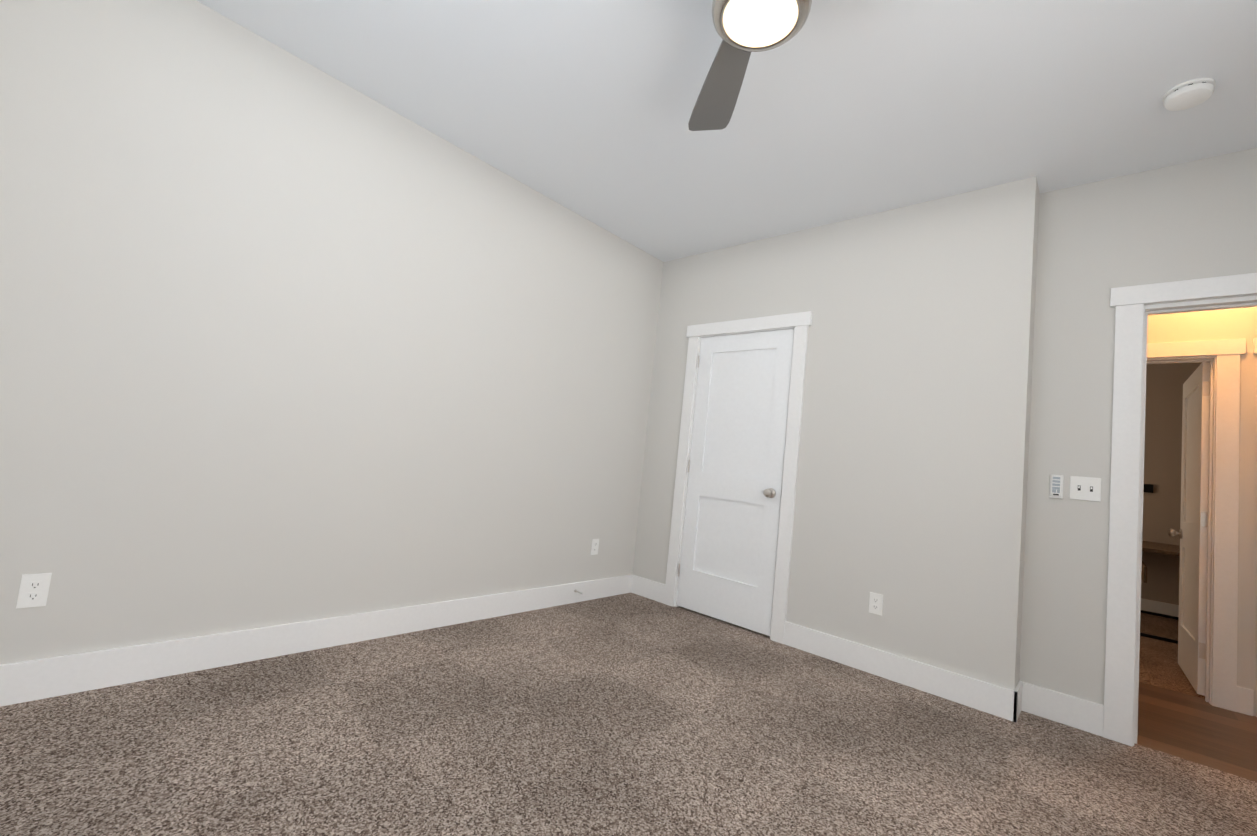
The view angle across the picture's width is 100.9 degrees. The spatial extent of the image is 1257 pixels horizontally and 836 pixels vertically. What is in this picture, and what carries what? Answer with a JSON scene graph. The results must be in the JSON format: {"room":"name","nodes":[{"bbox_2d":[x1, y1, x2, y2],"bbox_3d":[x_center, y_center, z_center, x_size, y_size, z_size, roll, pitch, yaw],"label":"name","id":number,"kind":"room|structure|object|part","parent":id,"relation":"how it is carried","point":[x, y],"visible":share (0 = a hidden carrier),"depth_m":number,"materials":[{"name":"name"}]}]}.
{"room":"empty bedroom","nodes":[
{"label":"empty bedroom","id":0,"kind":"room"},
{"bbox_2d":[0,0,663,664],"bbox_3d":[-1.078,-0.186,3.012,0.114,2.740,4.207,2,-6,43],"label":"wall","id":1,"kind":"structure","parent":0,"point":[286,336],"depth_m":2.33,"materials":[{"name":"paint"}]},
{"bbox_2d":[16,573,51,608],"bbox_3d":[-2.100,0.610,1.834,0.007,0.115,0.070,2,-6,43],"label":"electrical outlet","id":2,"kind":"object","parent":1,"relation":"attached to","point":[33,590],"visible":1,"depth_m":1.83,"materials":[{"name":"white plastic"}]},
{"bbox_2d":[0,574,631,706],"bbox_3d":[-1.220,1.094,2.804,0.015,0.140,3.746,2,-6,43],"label":"baseboard","id":3,"kind":"structure","parent":1,"relation":"attached to","point":[31,680],"depth_m":2.31,"materials":[{"name":"white wood"}]},
{"bbox_2d":[591,539,598,554],"bbox_3d":[-0.249,0.959,3.865,0.007,0.115,0.070,2,-6,43],"label":"electrical outlet","id":4,"kind":"object","parent":1,"relation":"attached to","point":[594,546],"visible":1,"depth_m":3.86,"materials":[{"name":"white plastic"}]},
{"bbox_2d":[0,593,1256,835],"bbox_3d":[0.264,1.244,1.494,4.208,0.060,4.136,2,-6,43],"label":"floor","id":5,"kind":"structure","parent":0,"point":[628,715],"depth_m":1.89,"materials":[{"name":"brown carpet"}]},
{"bbox_2d":[196,0,1256,261],"bbox_3d":[2.781,-1.242,2.759,6.094,0.100,8.728,2,-6,43],"label":"ceiling","id":6,"kind":"structure","parent":0,"point":[844,110],"depth_m":2.31,"materials":[{"name":"paint"}]},
{"bbox_2d":[688,0,811,130],"bbox_3d":[0.393,-1.359,1.472,1.143,0.354,1.107,2,-6,43],"label":"ceiling fan","id":7,"kind":"object","parent":6,"relation":"hanging from","point":[744,29],"visible":1,"depth_m":1.62,"materials":[{"name":"silver metal"}]},
{"bbox_3d":[0.359,-1.268,1.921,0.176,0.006,0.545,-8,-10,-8],"label":"blade","id":8,"kind":"part","parent":7,"relation":"part of","materials":[{"name":"silver metal"}]},
{"bbox_2d":[1162,77,1215,110],"bbox_3d":[2.225,-1.278,2.062,0.144,0.048,0.144,2,-6,43],"label":"smoke detector","id":9,"kind":"object","parent":6,"relation":"attached to","point":[1189,94],"visible":1,"depth_m":2.04,"materials":[{"name":"white plastic"}]},
{"bbox_2d":[633,177,1037,689],"bbox_3d":[1.112,0.076,3.485,2.485,2.740,0.114,2,-6,43],"label":"wall","id":10,"kind":"structure","parent":0,"point":[910,491],"depth_m":3.00,"materials":[{"name":"paint"}]},
{"bbox_2d":[632,574,664,603],"bbox_3d":[0.158,1.333,4.051,0.331,0.140,0.015,2,-6,43],"label":"baseboard","id":11,"kind":"structure","parent":10,"relation":"attached to","point":[641,586],"depth_m":4.04,"materials":[{"name":"white wood"}]},
{"bbox_2d":[678,355,699,576],"bbox_3d":[0.461,0.350,3.952,0.011,1.686,0.011,2,-6,43],"label":"closet door hinges","id":12,"kind":"object","parent":10,"relation":"attached to","point":[689,462],"visible":1,"depth_m":3.95,"materials":[{"name":"silver metal"}]},
{"bbox_2d":[677,329,793,635],"bbox_3d":[0.752,0.398,3.710,0.756,2.036,0.035,2,-6,43],"label":"closet door","id":13,"kind":"structure","parent":10,"relation":"in","point":[729,546],"depth_m":3.68,"materials":[{"name":"white wood"}]},
{"bbox_2d":[763,488,775,497],"bbox_3d":[0.934,0.499,3.456,0.066,0.066,0.068,2,-6,43],"label":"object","id":14,"kind":"structure","parent":13,"relation":"attached to","point":[770,492],"depth_m":3.44,"materials":[{"name":"silver metal"}]},
{"bbox_2d":[664,311,812,643],"bbox_3d":[0.772,0.358,3.730,1.004,2.150,0.139,2,-6,43],"label":"trim","id":15,"kind":"structure","parent":10,"relation":"attached to","point":[799,323],"depth_m":3.51,"materials":[{"name":"white wood"}]},
{"bbox_2d":[869,592,882,615],"bbox_3d":[1.411,1.059,2.961,0.070,0.115,0.007,2,-6,43],"label":"electrical outlet","id":16,"kind":"object","parent":10,"relation":"attached to","point":[875,603],"visible":1,"depth_m":2.96,"materials":[{"name":"white plastic"}]},
{"bbox_2d":[784,621,1023,721],"bbox_3d":[1.426,1.372,2.888,1.185,0.140,0.015,2,-6,43],"label":"baseboard","id":17,"kind":"structure","parent":10,"relation":"attached to","point":[996,700],"depth_m":2.79,"materials":[{"name":"white wood"}]},
{"bbox_2d":[1017,188,1039,683],"bbox_3d":[2.091,0.123,2.800,0.114,2.740,0.203,2,-6,43],"label":"wall","id":18,"kind":"structure","parent":0,"point":[1028,439],"depth_m":2.72,"materials":[{"name":"paint"}]},
{"bbox_2d":[1019,148,1256,704],"bbox_3d":[2.756,0.148,2.251,1.609,2.740,0.114,2,-6,43],"label":"wall","id":19,"kind":"structure","parent":0,"point":[1099,240],"depth_m":2.60,"materials":[{"name":"paint"}]},
{"bbox_2d":[1049,474,1063,498],"bbox_3d":[2.182,0.349,2.647,0.054,0.120,0.022,2,-6,43],"label":"switch","id":20,"kind":"object","parent":19,"relation":"attached to","point":[1056,487],"visible":1,"depth_m":2.64,"materials":[{"name":"white plastic"}]},
{"bbox_2d":[1017,680,1103,736],"bbox_3d":[2.105,1.414,2.538,0.320,0.140,0.015,2,-6,43],"label":"baseboard","id":21,"kind":"structure","parent":19,"relation":"attached to","point":[1082,714],"depth_m":2.52,"materials":[{"name":"white wood"}]},
{"bbox_2d":[1070,476,1100,501],"bbox_3d":[2.266,0.350,2.575,0.116,0.115,0.014,2,-6,43],"label":"switch plate","id":22,"kind":"object","parent":19,"relation":"attached to","point":[1086,488],"visible":1,"depth_m":2.58,"materials":[{"name":"white plastic"}]},
{"bbox_2d":[1103,273,1256,746],"bbox_3d":[2.744,0.441,2.211,1.059,2.151,0.164,2,-6,43],"label":"door frame","id":23,"kind":"structure","parent":19,"relation":"attached to","point":[1122,652],"depth_m":2.45,"materials":[{"name":"white wood"}]},
{"bbox_2d":[1141,362,1201,604],"bbox_3d":[5.550,0.712,5.774,4.400,2.740,0.114,2,-6,43],"label":"wall","id":24,"kind":"structure","parent":0,"point":[1163,447],"depth_m":5.55,"materials":[{"name":"paint"}]},
{"bbox_2d":[1143,484,1152,492],"bbox_3d":[5.562,0.759,5.656,0.220,0.090,0.030,2,-6,43],"label":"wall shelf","id":25,"kind":"object","parent":24,"relation":"attached to","point":[1148,488],"visible":0.29,"depth_m":5.59,"materials":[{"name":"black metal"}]},
{"bbox_2d":[1141,598,1178,616],"bbox_3d":[5.374,1.993,5.625,4.172,0.140,0.015,2,-6,43],"label":"baseboard","id":26,"kind":"structure","parent":24,"relation":"attached to","point":[1146,605],"depth_m":5.44,"materials":[{"name":"wood"}]},
{"bbox_2d":[1139,613,1204,698],"bbox_3d":[4.325,1.896,4.478,4.400,0.060,3.352,2,-6,43],"label":"floor","id":27,"kind":"structure","parent":0,"point":[1159,666],"depth_m":3.84,"materials":[{"name":"brown carpet"}]},
{"bbox_2d":[1140,541,1179,643],"bbox_3d":[4.709,1.586,5.234,1.630,0.750,1.520,2,-6,43],"label":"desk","id":28,"kind":"object","parent":27,"relation":"on","point":[1161,548],"visible":0.06,"depth_m":4.57,"materials":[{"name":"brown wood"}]},
{"bbox_2d":[1137,682,1256,781],"bbox_3d":[3.085,1.615,2.525,5.200,0.060,1.240,2,-6,43],"label":"floor","id":29,"kind":"structure","parent":0,"point":[1199,730],"depth_m":2.59,"materials":[{"name":"laminate"}]},
{"bbox_2d":[1147,307,1256,715],"bbox_3d":[3.612,0.299,3.055,5.200,2.740,0.114,2,-6,43],"label":"wall","id":30,"kind":"structure","parent":0,"point":[1234,323],"depth_m":3.02,"materials":[{"name":"paint"}]},
{"bbox_2d":[1168,362,1209,695],"bbox_3d":[3.775,0.699,3.469,0.171,2.016,0.810,2,-6,41],"label":"door","id":31,"kind":"structure","parent":30,"relation":"in","point":[1192,533],"depth_m":3.37,"materials":[{"name":"white wood"}]},
{"bbox_3d":[3.943,0.831,3.747,0.068,0.066,0.066,2,-6,41],"label":"knob","id":32,"kind":"part","parent":31,"relation":"part of","materials":[{"name":"silver metal"}]},
{"bbox_2d":[1147,338,1256,716],"bbox_3d":[3.590,0.598,3.006,2.152,2.134,0.139,2,-6,43],"label":"door frame","id":33,"kind":"structure","parent":30,"relation":"attached to","point":[1222,357],"depth_m":3.04,"materials":[{"name":"white wood"}]}
]}

